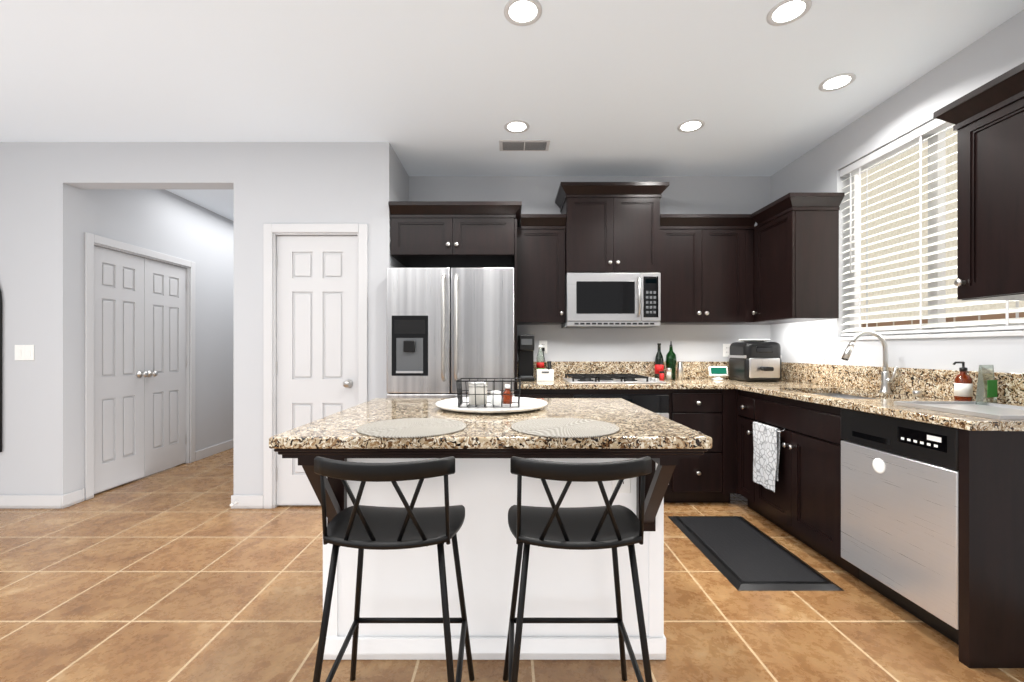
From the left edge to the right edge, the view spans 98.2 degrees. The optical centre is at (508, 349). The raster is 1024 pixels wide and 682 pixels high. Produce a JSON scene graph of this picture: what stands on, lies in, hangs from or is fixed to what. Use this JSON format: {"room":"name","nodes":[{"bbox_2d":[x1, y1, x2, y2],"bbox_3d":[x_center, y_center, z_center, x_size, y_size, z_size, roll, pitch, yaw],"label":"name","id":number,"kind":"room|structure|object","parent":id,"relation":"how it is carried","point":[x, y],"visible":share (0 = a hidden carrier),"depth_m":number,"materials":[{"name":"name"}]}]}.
{"room":"kitchen","nodes":[
{"label":"kitchen","id":0,"kind":"room"},
{"bbox_2d":[81,189,233,488],"bbox_3d":[-3.405,-0.180,5.480,0.140,2.740,4.040,0,0,0],"label":"wall","id":1,"kind":"structure","parent":0,"point":[163,221],"depth_m":4.77,"materials":[{"name":"grey paint"}]},
{"bbox_2d":[85,232,194,499],"bbox_3d":[-3.397,0.134,4.098,0.156,2.111,1.217,0,0,0],"label":"door frame","id":2,"kind":"structure","parent":1,"relation":"attached to","point":[91,240],"depth_m":3.68,"materials":[{"name":"grey wood"}]},
{"bbox_2d":[94,246,186,493],"bbox_3d":[-3.345,0.169,4.098,0.106,2.018,1.065,0,0,0],"label":"closet doors","id":3,"kind":"structure","parent":1,"relation":"in","point":[140,362],"depth_m":4.02,"materials":[{"name":"grey wood"}]},
{"bbox_2d":[195,439,233,460],"bbox_3d":[-3.328,1.140,6.108,0.013,0.100,2.785,0,0,0],"label":"baseboard","id":4,"kind":"structure","parent":1,"relation":"attached to","point":[224,446],"depth_m":5.00,"materials":[{"name":"grey wood"}]},
{"bbox_2d":[0,142,393,494],"bbox_3d":[-2.947,-0.180,3.390,4.106,2.740,0.140,0,0,0],"label":"wall","id":5,"kind":"structure","parent":0,"point":[42,184],"depth_m":3.32,"materials":[{"name":"grey paint"}]},
{"bbox_2d":[0,289,1,451],"bbox_3d":[-4.171,0.012,3.305,0.786,1.512,0.028,0,0,0],"label":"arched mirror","id":6,"kind":"object","parent":5,"relation":"attached to","point":[0,371],"visible":1,"depth_m":3.31,"materials":[{"name":"black metal"}]},
{"bbox_2d":[15,345,33,359],"bbox_3d":[-3.619,0.025,3.314,0.144,0.116,0.012,0,0,0],"label":"light switch","id":7,"kind":"object","parent":5,"relation":"attached to","point":[24,352],"visible":1,"depth_m":3.31,"materials":[{"name":"white plastic"}]},
{"bbox_2d":[0,494,66,508],"bbox_3d":[-4.146,1.140,3.312,1.648,0.100,0.016,0,0,0],"label":"baseboard","id":8,"kind":"structure","parent":5,"relation":"attached to","point":[6,501],"depth_m":3.31,"materials":[{"name":"grey"}]},
{"bbox_2d":[241,495,258,503],"bbox_3d":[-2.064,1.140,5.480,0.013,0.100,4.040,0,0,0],"label":"baseboard","id":9,"kind":"structure","parent":5,"relation":"attached to","point":[244,498],"depth_m":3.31,"materials":[{"name":"grey"}]},
{"bbox_2d":[263,224,367,508],"bbox_3d":[-1.440,0.127,3.382,0.775,2.126,0.156,0,0,0],"label":"door frame","id":10,"kind":"structure","parent":5,"relation":"attached to","point":[271,232],"depth_m":3.30,"materials":[{"name":"grey wood"}]},
{"bbox_2d":[276,236,357,504],"bbox_3d":[-1.442,0.162,3.330,0.619,2.033,0.106,0,0,0],"label":"pantry door","id":11,"kind":"structure","parent":5,"relation":"in","point":[317,332],"depth_m":3.35,"materials":[{"name":"grey wood"}]},
{"bbox_2d":[394,151,408,267],"bbox_3d":[-0.947,-0.180,3.720,0.106,2.740,0.520,0,0,0],"label":"wall","id":12,"kind":"structure","parent":0,"point":[401,184],"depth_m":3.64,"materials":[{"name":"grey paint"}]},
{"bbox_2d":[0,448,1023,681],"bbox_3d":[-1.320,1.240,2.820,7.640,0.100,9.640,0,0,0],"label":"floor","id":13,"kind":"structure","parent":0,"point":[183,572],"depth_m":2.01,"materials":[{"name":"tile"}]},
{"bbox_2d":[313,456,474,681],"bbox_3d":[-0.347,0.747,1.387,0.448,0.890,0.444,0,0,0],"label":"bar stool","id":14,"kind":"object","parent":13,"relation":"on","point":[360,528],"visible":1,"depth_m":1.26,"materials":[{"name":"black metal"}]},
{"bbox_2d":[387,268,513,397],"bbox_3d":[-0.417,0.302,3.531,0.914,1.775,0.858,0,0,0],"label":"refrigerator","id":15,"kind":"object","parent":13,"relation":"on","point":[447,328],"visible":0.58,"depth_m":3.17,"materials":[{"name":"grey metal"}]},
{"bbox_2d":[388,201,521,396],"bbox_3d":[-0.396,0.048,3.632,0.988,2.285,0.692,0,0,0],"label":"upper cabinet","id":16,"kind":"object","parent":13,"relation":"on","point":[453,234],"visible":0.94,"depth_m":3.34,"materials":[{"name":"brown wood"}]},
{"bbox_2d":[269,398,711,659],"bbox_3d":[-0.057,0.733,1.943,1.393,0.915,1.114,0,0,0],"label":"kitchen island","id":17,"kind":"object","parent":13,"relation":"on","point":[482,448],"visible":0.75,"depth_m":1.71,"materials":[{"name":"white"}]},
{"bbox_2d":[357,418,465,437],"bbox_3d":[-0.335,0.272,1.555,0.374,0.004,0.374,0,0,0],"label":"placemat","id":18,"kind":"object","parent":17,"relation":"on","point":[411,428],"visible":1,"depth_m":1.53,"materials":[{"name":"beige wicker"}]},
{"bbox_2d":[435,396,547,413],"bbox_3d":[-0.080,0.262,2.100,0.530,0.024,0.530,0,0,0],"label":"serving tray","id":19,"kind":"object","parent":17,"relation":"on","point":[526,404],"visible":0.79,"depth_m":2.06,"materials":[{"name":"white ceramic"}]},
{"bbox_2d":[456,378,520,407],"bbox_3d":[-0.090,0.203,2.100,0.294,0.122,0.195,0,0,0],"label":"wire basket","id":20,"kind":"object","parent":19,"relation":"on","point":[459,391],"visible":0.9,"depth_m":2.01,"materials":[{"name":"black metal"}]},
{"bbox_2d":[468,382,487,404],"bbox_3d":[-0.145,0.206,2.100,0.092,0.106,0.092,0,0,0],"label":"candle jar","id":21,"kind":"object","parent":20,"relation":"in","point":[479,390],"visible":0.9,"depth_m":2.06,"materials":[{"name":"white glass"}]},
{"bbox_2d":[490,390,500,404],"bbox_3d":[-0.060,0.227,2.080,0.052,0.064,0.051,0,0,0],"label":"jar","id":22,"kind":"object","parent":20,"relation":"in","point":[497,399],"visible":0.83,"depth_m":2.06,"materials":[{"name":"white ceramic"}]},
{"bbox_2d":[503,384,511,403],"bbox_3d":[-0.005,0.214,2.110,0.046,0.090,0.045,0,0,0],"label":"bottle","id":23,"kind":"object","parent":20,"relation":"in","point":[506,399],"visible":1,"depth_m":2.09,"materials":[{"name":"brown glass"}]},
{"bbox_2d":[511,418,618,437],"bbox_3d":[0.196,0.272,1.555,0.374,0.004,0.374,0,0,0],"label":"placemat","id":24,"kind":"object","parent":17,"relation":"on","point":[565,428],"visible":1,"depth_m":1.53,"materials":[{"name":"beige wicker"}]},
{"bbox_2d":[612,478,630,492],"bbox_3d":[0.434,0.495,1.706,0.072,0.116,0.008,0,0,0],"label":"outlet","id":25,"kind":"object","parent":17,"relation":"attached to","point":[625,487],"visible":0.35,"depth_m":1.70,"materials":[{"name":"white plastic"}]},
{"bbox_2d":[517,389,576,397],"bbox_3d":[0.278,0.746,3.664,0.424,0.888,0.628,0,0,0],"label":"base cabinet","id":26,"kind":"object","parent":13,"relation":"on","point":[528,393],"depth_m":3.37,"materials":[{"name":"brown wood"}]},
{"bbox_2d":[573,394,668,484],"bbox_3d":[0.852,0.686,3.608,0.720,0.684,0.639,0,0,0],"label":"built-in oven","id":27,"kind":"object","parent":26,"relation":"in","point":[657,404],"visible":0.19,"depth_m":3.35,"materials":[{"name":"black metal"}]},
{"bbox_2d":[517,361,732,388],"bbox_3d":[0.876,0.205,3.648,1.620,0.190,0.659,0,0,0],"label":"countertop","id":28,"kind":"structure","parent":26,"relation":"on","point":[695,373],"depth_m":3.95,"materials":[{"name":"stone"}]},
{"bbox_2d":[518,335,534,380],"bbox_3d":[0.150,0.072,3.790,0.130,0.385,0.280,0,0,0],"label":"coffee maker","id":29,"kind":"object","parent":28,"relation":"on","point":[525,357],"visible":0.98,"depth_m":3.81,"materials":[{"name":"black plastic"}]},
{"bbox_2d":[536,346,543,368],"bbox_3d":[0.275,0.117,3.850,0.067,0.295,0.067,0,0,0],"label":"soda bottle","id":30,"kind":"object","parent":28,"relation":"on","point":[540,361],"visible":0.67,"depth_m":3.83,"materials":[{"name":"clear glass"}]},
{"bbox_2d":[536,362,553,380],"bbox_3d":[0.305,0.184,3.735,0.140,0.161,0.111,0,0,0],"label":"bin","id":31,"kind":"object","parent":28,"relation":"on","point":[545,374],"visible":1,"depth_m":3.68,"materials":[{"name":"white plastic"}]},
{"bbox_2d":[563,374,665,382],"bbox_3d":[0.845,0.239,3.663,0.740,0.050,0.485,0,0,0],"label":"cooktop","id":32,"kind":"object","parent":28,"relation":"in","point":[604,378],"visible":1,"depth_m":3.52,"materials":[{"name":"silver metal"}]},
{"bbox_2d":[655,343,663,377],"bbox_3d":[1.310,0.107,3.860,0.076,0.315,0.076,0,0,0],"label":"wine bottle","id":33,"kind":"object","parent":28,"relation":"on","point":[659,362],"visible":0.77,"depth_m":3.84,"materials":[{"name":"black glass"}]},
{"bbox_2d":[659,371,663,379],"bbox_3d":[1.300,0.225,3.765,0.040,0.078,0.040,0,0,0],"label":"spice jar","id":34,"kind":"object","parent":28,"relation":"on","point":[661,375],"visible":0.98,"depth_m":3.75,"materials":[{"name":"red glass"}]},
{"bbox_2d":[666,368,671,379],"bbox_3d":[1.365,0.212,3.780,0.044,0.105,0.043,0,0,0],"label":"salt shaker","id":35,"kind":"object","parent":28,"relation":"on","point":[668,373],"visible":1,"depth_m":3.76,"materials":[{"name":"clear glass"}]},
{"bbox_2d":[665,341,676,379],"bbox_3d":[1.415,0.097,3.865,0.092,0.335,0.092,0,0,0],"label":"oil cruet","id":36,"kind":"object","parent":28,"relation":"on","point":[671,361],"visible":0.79,"depth_m":3.83,"materials":[{"name":"green glass"}]},
{"bbox_2d":[677,362,682,379],"bbox_3d":[1.465,0.187,3.790,0.046,0.155,0.045,0,0,0],"label":"pepper mill","id":37,"kind":"object","parent":28,"relation":"on","point":[679,372],"visible":1,"depth_m":3.77,"materials":[{"name":"silver metal"}]},
{"bbox_2d":[503,456,652,681],"bbox_3d":[0.203,0.747,1.387,0.448,0.890,0.444,0,0,0],"label":"bar stool","id":38,"kind":"object","parent":13,"relation":"on","point":[607,526],"visible":1,"depth_m":1.26,"materials":[{"name":"black metal"}]},
{"bbox_2d":[641,389,724,502],"bbox_3d":[1.415,0.746,3.664,0.403,0.888,0.628,0,0,0],"label":"base cabinet","id":39,"kind":"object","parent":13,"relation":"on","point":[709,476],"depth_m":3.35,"materials":[{"name":"brown wood"}]},
{"bbox_2d":[668,516,843,590],"bbox_3d":[1.393,1.181,2.670,0.525,0.016,0.970,0,0,0],"label":"rug","id":40,"kind":"object","parent":13,"relation":"on","point":[740,553],"visible":1,"depth_m":2.51,"materials":[{"name":"black plastic"}]},
{"bbox_2d":[736,389,842,524],"bbox_3d":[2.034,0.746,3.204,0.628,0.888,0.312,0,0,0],"label":"base cabinet","id":41,"kind":"object","parent":13,"relation":"on","point":[802,503],"depth_m":2.66,"materials":[{"name":"brown wood"}]},
{"bbox_2d":[753,421,779,491],"bbox_3d":[1.685,0.698,2.910,0.040,0.405,0.277,0,0,0],"label":"hanging towel","id":42,"kind":"object","parent":41,"relation":"hanging from","point":[766,443],"visible":1,"depth_m":2.88,"materials":[{"name":"fabric"}]},
{"bbox_2d":[733,362,1023,430],"bbox_3d":[2.022,0.305,2.801,0.653,0.390,2.353,0,0,0],"label":"countertop","id":43,"kind":"structure","parent":41,"relation":"on","point":[854,387],"depth_m":2.49,"materials":[{"name":"stone"}]},
{"bbox_2d":[708,366,727,379],"bbox_3d":[1.800,0.206,3.820,0.160,0.117,0.089,0,0,0],"label":"display","id":44,"kind":"object","parent":43,"relation":"on","point":[717,372],"visible":1,"depth_m":3.80,"materials":[{"name":"white plastic"}]},
{"bbox_2d":[728,342,781,381],"bbox_3d":[2.060,0.102,3.688,0.304,0.325,0.365,0,0,0],"label":"bread box","id":45,"kind":"object","parent":43,"relation":"on","point":[755,361],"visible":1,"depth_m":3.57,"materials":[{"name":"black plastic"}]},
{"bbox_2d":[739,339,769,341],"bbox_3d":[2.060,-0.071,3.720,0.240,0.018,0.240,0,0,0],"label":"plate","id":46,"kind":"object","parent":45,"relation":"on","point":[755,340],"visible":0.98,"depth_m":3.64,"materials":[{"name":"white ceramic"}]},
{"bbox_2d":[841,331,921,396],"bbox_3d":[2.168,0.076,2.585,0.294,0.377,0.270,0,0,0],"label":"faucet","id":47,"kind":"object","parent":43,"relation":"on","point":[886,380],"visible":1,"depth_m":2.68,"materials":[{"name":"silver metal"}]},
{"bbox_2d":[894,401,1023,419],"bbox_3d":[2.035,0.256,1.890,0.390,0.016,0.460,0,0,0],"label":"tray","id":48,"kind":"object","parent":43,"relation":"on","point":[998,411],"visible":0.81,"depth_m":1.94,"materials":[{"name":"silver metal"}]},
{"bbox_2d":[953,361,972,400],"bbox_3d":[2.255,0.163,2.210,0.085,0.203,0.066,0,0,0],"label":"soap bottle","id":49,"kind":"object","parent":43,"relation":"on","point":[963,385],"visible":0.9,"depth_m":2.19,"materials":[{"name":"orange glass"}]},
{"bbox_2d":[975,365,996,404],"bbox_3d":[2.250,0.169,2.089,0.100,0.190,0.042,0,0,-20],"label":"pouch","id":50,"kind":"object","parent":43,"relation":"on","point":[986,392],"visible":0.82,"depth_m":2.07,"materials":[{"name":"white plastic"}]},
{"bbox_2d":[841,408,958,644],"bbox_3d":[2.000,0.748,1.995,0.577,0.885,0.598,0,0,0],"label":"dishwasher","id":51,"kind":"object","parent":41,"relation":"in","point":[900,512],"visible":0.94,"depth_m":1.93,"materials":[{"name":"grey metal"}]},
{"bbox_2d":[0,0,1023,220],"bbox_3d":[-1.320,-1.600,2.820,7.640,0.100,9.640,0,0,0],"label":"ceiling","id":52,"kind":"structure","parent":0,"point":[584,87],"depth_m":2.50,"materials":[{"name":"white paint"}]},
{"bbox_2d":[504,120,528,132],"bbox_3d":[0.057,-1.546,3.090,0.176,0.007,0.176,0,0,0],"label":"recessed light","id":53,"kind":"object","parent":52,"relation":"in","point":[516,126],"visible":1,"depth_m":3.08,"materials":[{"name":"grey"}]},
{"bbox_2d":[504,0,541,25],"bbox_3d":[0.066,-1.546,2.035,0.176,0.007,0.176,0,0,0],"label":"recessed light","id":54,"kind":"object","parent":52,"relation":"in","point":[525,12],"visible":1,"depth_m":2.03,"materials":[{"name":"grey"}]},
{"bbox_2d":[499,140,549,150],"bbox_3d":[0.120,-1.544,3.370,0.380,0.012,0.170,0,0,0],"label":"ceiling vent","id":55,"kind":"object","parent":52,"relation":"in","point":[523,145],"visible":1,"depth_m":3.35,"materials":[{"name":"grey metal"}]},
{"bbox_2d":[677,119,704,132],"bbox_3d":[1.265,-1.546,3.080,0.176,0.007,0.176,0,0,0],"label":"recessed light","id":56,"kind":"object","parent":52,"relation":"in","point":[688,126],"visible":1,"depth_m":3.08,"materials":[{"name":"grey"}]},
{"bbox_2d":[766,0,811,25],"bbox_3d":[1.284,-1.546,2.035,0.176,0.007,0.176,0,0,0],"label":"recessed light","id":57,"kind":"object","parent":52,"relation":"in","point":[782,12],"visible":1,"depth_m":2.03,"materials":[{"name":"grey"}]},
{"bbox_2d":[818,73,855,91],"bbox_3d":[1.906,-1.546,2.576,0.176,0.007,0.176,0,0,0],"label":"recessed light","id":58,"kind":"object","parent":52,"relation":"in","point":[839,81],"visible":1,"depth_m":2.57,"materials":[{"name":"grey"}]},
{"bbox_2d":[409,176,770,360],"bbox_3d":[0.750,-0.180,4.055,3.500,2.740,0.150,0,0,0],"label":"wall","id":59,"kind":"structure","parent":0,"point":[704,194],"depth_m":3.98,"materials":[{"name":"grey paint"}]},
{"bbox_2d":[517,214,565,324],"bbox_3d":[0.267,-0.657,3.787,0.402,0.875,0.382,0,0,0],"label":"upper cabinet","id":60,"kind":"object","parent":59,"relation":"attached to","point":[540,269],"visible":0.94,"depth_m":3.66,"materials":[{"name":"brown wood"}]},
{"bbox_2d":[539,340,546,352],"bbox_3d":[0.310,-0.020,3.976,0.072,0.116,0.008,0,0,0],"label":"electrical outlet","id":61,"kind":"object","parent":59,"relation":"attached to","point":[543,343],"visible":0.58,"depth_m":3.97,"materials":[{"name":"white plastic"}]},
{"bbox_2d":[555,182,668,274],"bbox_3d":[0.850,-0.980,3.760,0.868,0.710,0.437,0,0,0],"label":"upper cabinet","id":62,"kind":"object","parent":59,"relation":"attached to","point":[612,227],"visible":1,"depth_m":3.60,"materials":[{"name":"brown wood"}]},
{"bbox_2d":[561,273,660,327],"bbox_3d":[0.850,-0.402,3.757,0.756,0.430,0.442,0,0,0],"label":"microwave","id":63,"kind":"object","parent":62,"relation":"attached to","point":[612,300],"visible":1,"depth_m":3.58,"materials":[{"name":"grey metal"}]},
{"bbox_2d":[659,214,754,324],"bbox_3d":[1.625,-0.657,3.787,0.786,0.875,0.382,0,0,0],"label":"upper cabinet","id":64,"kind":"object","parent":59,"relation":"attached to","point":[707,268],"visible":0.98,"depth_m":3.65,"materials":[{"name":"brown wood"}]},
{"bbox_2d":[723,344,730,356],"bbox_3d":[1.957,0.010,3.976,0.072,0.116,0.008,0,0,0],"label":"electrical outlet","id":65,"kind":"object","parent":59,"relation":"attached to","point":[726,350],"visible":0.96,"depth_m":3.97,"materials":[{"name":"white plastic"}]},
{"bbox_2d":[771,10,1023,372],"bbox_3d":[2.425,-0.180,1.065,0.150,2.740,6.130,0,0,0],"label":"wall","id":66,"kind":"structure","parent":0,"point":[981,61],"depth_m":2.69,"materials":[{"name":"grey paint"}]},
{"bbox_2d":[735,193,844,324],"bbox_3d":[2.157,-0.657,3.539,0.382,0.875,0.877,0,0,0],"label":"upper cabinet","id":67,"kind":"object","parent":66,"relation":"attached to","point":[796,257],"visible":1,"depth_m":3.15,"materials":[{"name":"brown wood"}]},
{"bbox_2d":[835,124,1023,340],"bbox_3d":[2.412,-0.670,2.553,0.147,1.220,1.265,0,0,0],"label":"window","id":68,"kind":"structure","parent":66,"relation":"in","point":[938,174],"depth_m":2.54,"materials":[{"name":"grey"}]},
{"bbox_2d":[840,119,1023,335],"bbox_3d":[2.393,-0.685,2.553,0.063,1.186,1.229,0,0,0],"label":"window blinds","id":69,"kind":"object","parent":68,"relation":"attached to","point":[928,130],"visible":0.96,"depth_m":2.63,"materials":[{"name":"grey plastic"}]},
{"bbox_2d":[933,62,1023,299],"bbox_3d":[2.157,-0.657,1.540,0.382,0.875,1.028,0,0,0],"label":"upper cabinet","id":70,"kind":"object","parent":66,"relation":"attached to","point":[987,119],"visible":1,"depth_m":1.86,"materials":[{"name":"brown wood"}]},
{"label":"outside","id":71,"kind":"structure","parent":0,"visible":0},
{"bbox_2d":[861,129,1023,326],"bbox_3d":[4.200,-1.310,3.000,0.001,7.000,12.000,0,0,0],"label":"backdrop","id":72,"kind":"structure","parent":71,"point":[911,176],"depth_m":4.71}
]}

